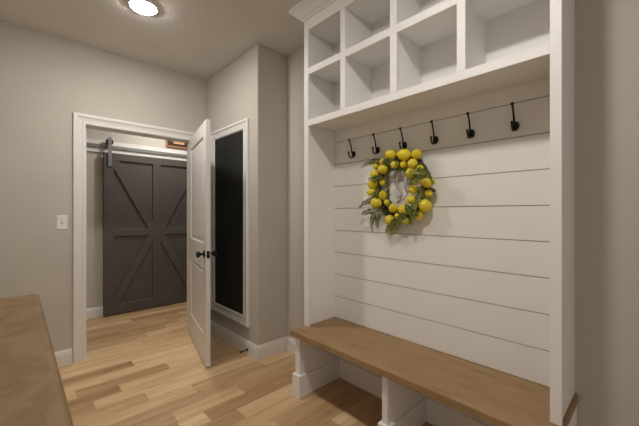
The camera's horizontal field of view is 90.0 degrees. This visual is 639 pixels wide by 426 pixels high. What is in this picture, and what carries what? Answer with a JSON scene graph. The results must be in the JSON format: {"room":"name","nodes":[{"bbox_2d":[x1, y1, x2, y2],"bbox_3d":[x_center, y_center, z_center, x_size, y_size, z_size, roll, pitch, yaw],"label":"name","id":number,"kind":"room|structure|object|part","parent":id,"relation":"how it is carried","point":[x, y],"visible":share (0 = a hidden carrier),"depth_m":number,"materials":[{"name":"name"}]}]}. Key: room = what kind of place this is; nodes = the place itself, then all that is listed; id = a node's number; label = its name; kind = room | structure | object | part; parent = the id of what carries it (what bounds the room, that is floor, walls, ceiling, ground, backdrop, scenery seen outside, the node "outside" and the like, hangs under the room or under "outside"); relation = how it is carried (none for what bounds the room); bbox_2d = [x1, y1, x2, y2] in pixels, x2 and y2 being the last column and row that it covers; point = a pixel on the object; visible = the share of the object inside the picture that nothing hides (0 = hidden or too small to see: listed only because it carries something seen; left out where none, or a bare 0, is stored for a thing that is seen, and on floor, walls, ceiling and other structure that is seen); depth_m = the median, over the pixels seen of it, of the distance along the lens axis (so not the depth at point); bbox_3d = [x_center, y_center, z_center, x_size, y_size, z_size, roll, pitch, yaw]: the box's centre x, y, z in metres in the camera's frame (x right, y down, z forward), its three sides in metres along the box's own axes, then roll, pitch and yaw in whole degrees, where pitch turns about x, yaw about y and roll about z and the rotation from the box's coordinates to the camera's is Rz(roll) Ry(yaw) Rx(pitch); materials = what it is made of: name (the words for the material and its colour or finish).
{"room":"mudroom","nodes":[
{"label":"mudroom","id":0,"kind":"room"},
{"bbox_2d":[0,20,205,361],"bbox_3d":[-1.493,-0.095,3.368,4.140,2.730,0.115,0,0,-43],"label":"wall","id":1,"kind":"structure","parent":0,"point":[45,78],"depth_m":2.62,"materials":[{"name":"beige paint"}]},
{"bbox_2d":[57,215,67,229],"bbox_3d":[-2.143,0.078,2.661,0.072,0.118,0.018,0,0,-43],"label":"light switch","id":2,"kind":"object","parent":1,"relation":"attached to","point":[62,220],"visible":1,"depth_m":2.67,"materials":[{"name":"plastic"}]},
{"bbox_2d":[54,348,71,366],"bbox_3d":[-2.480,1.208,2.345,1.059,0.124,0.015,0,0,-43],"label":"baseboard","id":3,"kind":"structure","parent":1,"relation":"attached to","point":[63,357],"depth_m":2.67,"materials":[{"name":"white paint"}]},
{"bbox_2d":[73,112,193,362],"bbox_3d":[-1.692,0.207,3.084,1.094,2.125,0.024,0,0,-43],"label":"trim","id":4,"kind":"structure","parent":1,"relation":"attached to","point":[80,120],"depth_m":2.75,"materials":[{"name":"white paint"}]},
{"bbox_2d":[189,119,216,366],"bbox_3d":[-1.135,0.245,2.992,0.169,2.022,0.904,0,0,-31],"label":"door","id":5,"kind":"structure","parent":1,"relation":"in","point":[199,143],"depth_m":2.85,"materials":[{"name":"white paint"}]},
{"bbox_3d":[-0.985,0.341,2.638,0.067,0.064,0.064,0,0,-31],"label":"knob","id":6,"kind":"part","parent":5,"relation":"part of","materials":[{"name":"black metal"}]},
{"bbox_3d":[-0.897,0.341,2.691,0.067,0.064,0.064,0,0,-31],"label":"knob","id":7,"kind":"part","parent":5,"relation":"part of","materials":[{"name":"black metal"}]},
{"bbox_2d":[86,128,186,308],"bbox_3d":[-2.377,-0.095,4.303,4.140,2.730,0.120,0,0,-43],"label":"wall","id":8,"kind":"structure","parent":0,"point":[94,160],"depth_m":3.90,"materials":[{"name":"beige paint"}]},
{"bbox_2d":[86,306,102,318],"bbox_3d":[-2.367,1.208,4.220,4.040,0.124,0.015,0,0,-43],"label":"baseboard","id":9,"kind":"structure","parent":8,"relation":"attached to","point":[94,312],"depth_m":3.87,"materials":[{"name":"white paint"}]},
{"bbox_2d":[86,138,186,160],"bbox_3d":[-2.042,-0.816,4.524,2.550,0.148,0.020,0,0,-43],"label":"header board","id":10,"kind":"object","parent":8,"relation":"attached to","point":[88,148],"visible":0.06,"depth_m":4.18,"materials":[{"name":"white paint"}]},
{"bbox_2d":[86,143,186,157],"bbox_3d":[-2.019,-0.818,4.514,2.430,0.040,0.026,0,0,-43],"label":"door track","id":11,"kind":"object","parent":10,"relation":"attached to","point":[87,144],"visible":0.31,"depth_m":4.16,"materials":[{"name":"silver metal"}]},
{"bbox_2d":[103,137,186,315],"bbox_3d":[-2.190,0.164,4.300,1.200,2.188,0.053,0,0,-43],"label":"door","id":12,"kind":"structure","parent":11,"relation":"hanging from","point":[145,198],"depth_m":4.18,"materials":[{"name":"grey paint"}]},
{"bbox_3d":[-2.390,0.246,4.115,0.445,0.088,0.020,0,0,-43],"label":"rail","id":13,"kind":"part","parent":12,"relation":"part of","materials":[{"name":"grey paint"}]},
{"bbox_3d":[-2.192,-0.697,4.302,0.990,0.090,0.020,0,0,-43],"label":"rail","id":14,"kind":"part","parent":12,"relation":"part of","materials":[{"name":"grey paint"}]},
{"bbox_3d":[-2.192,1.196,4.302,0.990,0.125,0.020,0,0,-43],"label":"rail","id":15,"kind":"part","parent":12,"relation":"part of","materials":[{"name":"grey paint"}]},
{"bbox_3d":[-1.994,0.246,4.490,0.445,0.088,0.020,0,0,-43],"label":"rail","id":16,"kind":"part","parent":12,"relation":"part of","materials":[{"name":"grey paint"}]},
{"bbox_2d":[166,140,186,148],"bbox_3d":[-1.912,-1.090,4.641,0.604,0.334,0.030,0,0,-43],"label":"framed sign","id":17,"kind":"object","parent":8,"relation":"attached to","point":[173,144],"visible":0.18,"depth_m":4.52,"materials":[{"name":"orange wood"}]},
{"bbox_2d":[0,0,303,79],"bbox_3d":[0.069,-1.500,1.717,4.140,0.080,7.240,0,0,-43],"label":"ceiling","id":18,"kind":"structure","parent":0,"point":[199,39],"depth_m":2.50,"materials":[{"name":"paint"}]},
{"bbox_2d":[126,0,159,15],"bbox_3d":[-1.239,-1.447,2.249,0.206,0.026,0.206,0,0,-43],"label":"recessed light","id":19,"kind":"object","parent":18,"relation":"in","point":[144,7],"visible":1,"depth_m":2.23,"materials":[{"name":"white glass"}]},
{"bbox_2d":[58,301,432,425],"bbox_3d":[0.015,1.300,1.658,4.300,0.060,7.286,0,0,-43],"label":"floor","id":20,"kind":"structure","parent":0,"point":[143,367],"depth_m":2.35,"materials":[{"name":"brown wood"}]},
{"bbox_2d":[290,317,577,425],"bbox_3d":[0.480,1.040,1.821,0.447,0.460,1.522,0,0,-43],"label":"bench","id":21,"kind":"object","parent":20,"relation":"on","point":[416,384],"visible":0.95,"depth_m":1.75,"materials":[{"name":"brown wood"}]},
{"bbox_3d":[-0.008,1.060,2.356,0.399,0.420,0.050,0,0,-43],"label":"support panel","id":22,"kind":"part","parent":21,"relation":"part of","materials":[{"name":"white paint"}]},
{"bbox_3d":[0.490,1.060,1.829,0.399,0.420,0.036,0,0,-43],"label":"support panel","id":23,"kind":"part","parent":21,"relation":"part of","materials":[{"name":"white paint"}]},
{"bbox_2d":[289,0,574,425],"bbox_3d":[0.494,-0.325,1.839,0.406,2.270,1.653,0,0,-43],"label":"hall tree","id":24,"kind":"object","parent":21,"relation":"on","point":[486,275],"visible":0.99,"depth_m":1.76,"materials":[{"name":"white paint"}]},
{"bbox_3d":[0.494,-1.416,1.839,0.406,0.088,1.653,0,0,-43],"label":"crown moulding","id":25,"kind":"part","parent":24,"relation":"part of","materials":[{"name":"white paint"}]},
{"bbox_3d":[0.021,-0.290,2.409,0.309,2.200,0.019,0,0,-43],"label":"panel","id":26,"kind":"part","parent":24,"relation":"part of","materials":[{"name":"white paint"}]},
{"bbox_3d":[0.033,-1.004,2.158,0.019,0.046,0.308,0,0,-43],"label":"rail","id":27,"kind":"part","parent":24,"relation":"part of","materials":[{"name":"white paint"}]},
{"bbox_3d":[0.412,-1.344,1.756,0.019,0.092,1.413,0,0,-43],"label":"rail","id":28,"kind":"part","parent":24,"relation":"part of","materials":[{"name":"white paint"}]},
{"bbox_2d":[348,139,355,157],"bbox_3d":[0.229,-0.467,2.322,0.064,0.140,0.035,0,0,-43],"label":"coat hook","id":29,"kind":"object","parent":24,"relation":"attached to","point":[353,153],"visible":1,"depth_m":2.32,"materials":[{"name":"black metal"}]},
{"bbox_3d":[0.281,-1.004,1.895,0.019,0.046,0.334,0,0,-43],"label":"rail","id":30,"kind":"part","parent":24,"relation":"part of","materials":[{"name":"white paint"}]},
{"bbox_2d":[372,133,379,153],"bbox_3d":[0.376,-0.467,2.166,0.064,0.140,0.035,0,0,-43],"label":"coat hook","id":31,"kind":"object","parent":24,"relation":"attached to","point":[377,150],"visible":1,"depth_m":2.17,"materials":[{"name":"black metal"}]},
{"bbox_2d":[399,127,406,148],"bbox_3d":[0.520,-0.467,2.014,0.064,0.140,0.035,0,0,-43],"label":"coat hook","id":32,"kind":"object","parent":24,"relation":"attached to","point":[404,144],"visible":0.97,"depth_m":2.02,"materials":[{"name":"black metal"}]},
{"bbox_2d":[359,149,435,234],"bbox_3d":[0.465,-0.132,2.010,0.138,0.555,0.559,0,0,-43],"label":"wreath","id":33,"kind":"object","parent":32,"relation":"hanging from","point":[406,213],"visible":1,"depth_m":1.98,"materials":[{"name":"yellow plant"}]},
{"bbox_2d":[312,0,537,83],"bbox_3d":[0.515,-1.014,1.859,0.271,0.022,1.459,0,0,-43],"label":"shelf","id":34,"kind":"object","parent":24,"relation":"attached to","point":[441,28],"depth_m":1.81,"materials":[{"name":"white paint"}]},
{"bbox_3d":[0.537,-1.004,1.624,0.019,0.046,0.328,0,0,-43],"label":"rail","id":35,"kind":"part","parent":24,"relation":"part of","materials":[{"name":"white paint"}]},
{"bbox_3d":[0.412,-0.638,1.756,0.019,0.044,1.413,0,0,-43],"label":"rail","id":36,"kind":"part","parent":24,"relation":"part of","materials":[{"name":"white paint"}]},
{"bbox_2d":[313,56,549,130],"bbox_3d":[0.515,-0.645,1.859,0.271,0.023,1.459,0,0,-43],"label":"shelf","id":37,"kind":"object","parent":24,"relation":"attached to","point":[380,109],"depth_m":1.77,"materials":[{"name":"white paint"}]},
{"bbox_2d":[430,120,438,144],"bbox_3d":[0.663,-0.467,1.863,0.064,0.140,0.035,0,0,-43],"label":"coat hook","id":38,"kind":"object","parent":24,"relation":"attached to","point":[435,138],"visible":1,"depth_m":1.86,"materials":[{"name":"black metal"}]},
{"bbox_2d":[466,112,474,138],"bbox_3d":[0.804,-0.467,1.714,0.064,0.140,0.035,0,0,-43],"label":"coat hook","id":39,"kind":"object","parent":24,"relation":"attached to","point":[471,133],"visible":1,"depth_m":1.72,"materials":[{"name":"black metal"}]},
{"bbox_3d":[0.823,-0.430,1.732,0.009,0.047,0.035,0,0,-43],"label":"mounting plate","id":40,"kind":"part","parent":39,"relation":"part of","materials":[{"name":"black metal"}]},
{"bbox_2d":[510,102,518,131],"bbox_3d":[0.948,-0.467,1.561,0.064,0.140,0.035,0,0,-43],"label":"coat hook","id":41,"kind":"object","parent":24,"relation":"attached to","point":[514,124],"visible":1,"depth_m":1.56,"materials":[{"name":"black metal"}]},
{"bbox_3d":[1.034,-0.290,1.337,0.309,2.200,0.012,0,0,-43],"label":"panel","id":42,"kind":"part","parent":24,"relation":"part of","materials":[{"name":"white paint"}]},
{"bbox_3d":[0.983,1.060,1.307,0.399,0.420,0.052,0,0,-43],"label":"support panel","id":43,"kind":"part","parent":21,"relation":"part of","materials":[{"name":"white paint"}]},
{"bbox_3d":[-0.721,0.834,0.292,0.787,0.872,2.375,0,0,-43],"label":"base cabinet","id":44,"kind":"object","parent":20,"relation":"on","visible":0},
{"bbox_2d":[0,294,73,425],"bbox_3d":[-0.723,0.379,0.292,0.792,0.038,2.418,0,0,-43],"label":"countertop","id":45,"kind":"structure","parent":44,"relation":"on","point":[32,393],"depth_m":0.73,"materials":[{"name":"brown wood"}]},
{"bbox_2d":[206,45,286,345],"bbox_3d":[-0.741,-0.095,3.282,0.417,2.730,1.043,0,0,-43],"label":"wall","id":46,"kind":"structure","parent":0,"point":[253,86],"depth_m":2.87,"materials":[{"name":"beige paint"}]},
{"bbox_2d":[210,118,249,327],"bbox_3d":[-0.894,0.085,3.121,0.026,1.868,0.756,0,0,-43],"label":"chalkboard","id":47,"kind":"object","parent":46,"relation":"attached to","point":[230,144],"visible":1,"depth_m":3.09,"materials":[{"name":"black paint"}]},
{"bbox_2d":[210,320,294,360],"bbox_3d":[-0.606,1.208,2.964,1.710,0.124,0.322,0,0,30],"label":"baseboard","id":48,"kind":"structure","parent":46,"relation":"attached to","point":[265,350],"depth_m":2.91,"materials":[{"name":"white paint"}]},
{"bbox_2d":[287,0,638,425],"bbox_3d":[1.345,-0.095,1.321,0.120,2.730,4.672,0,0,-43],"label":"wall","id":49,"kind":"structure","parent":0,"point":[606,31],"depth_m":1.37,"materials":[{"name":"beige paint"}]}
]}

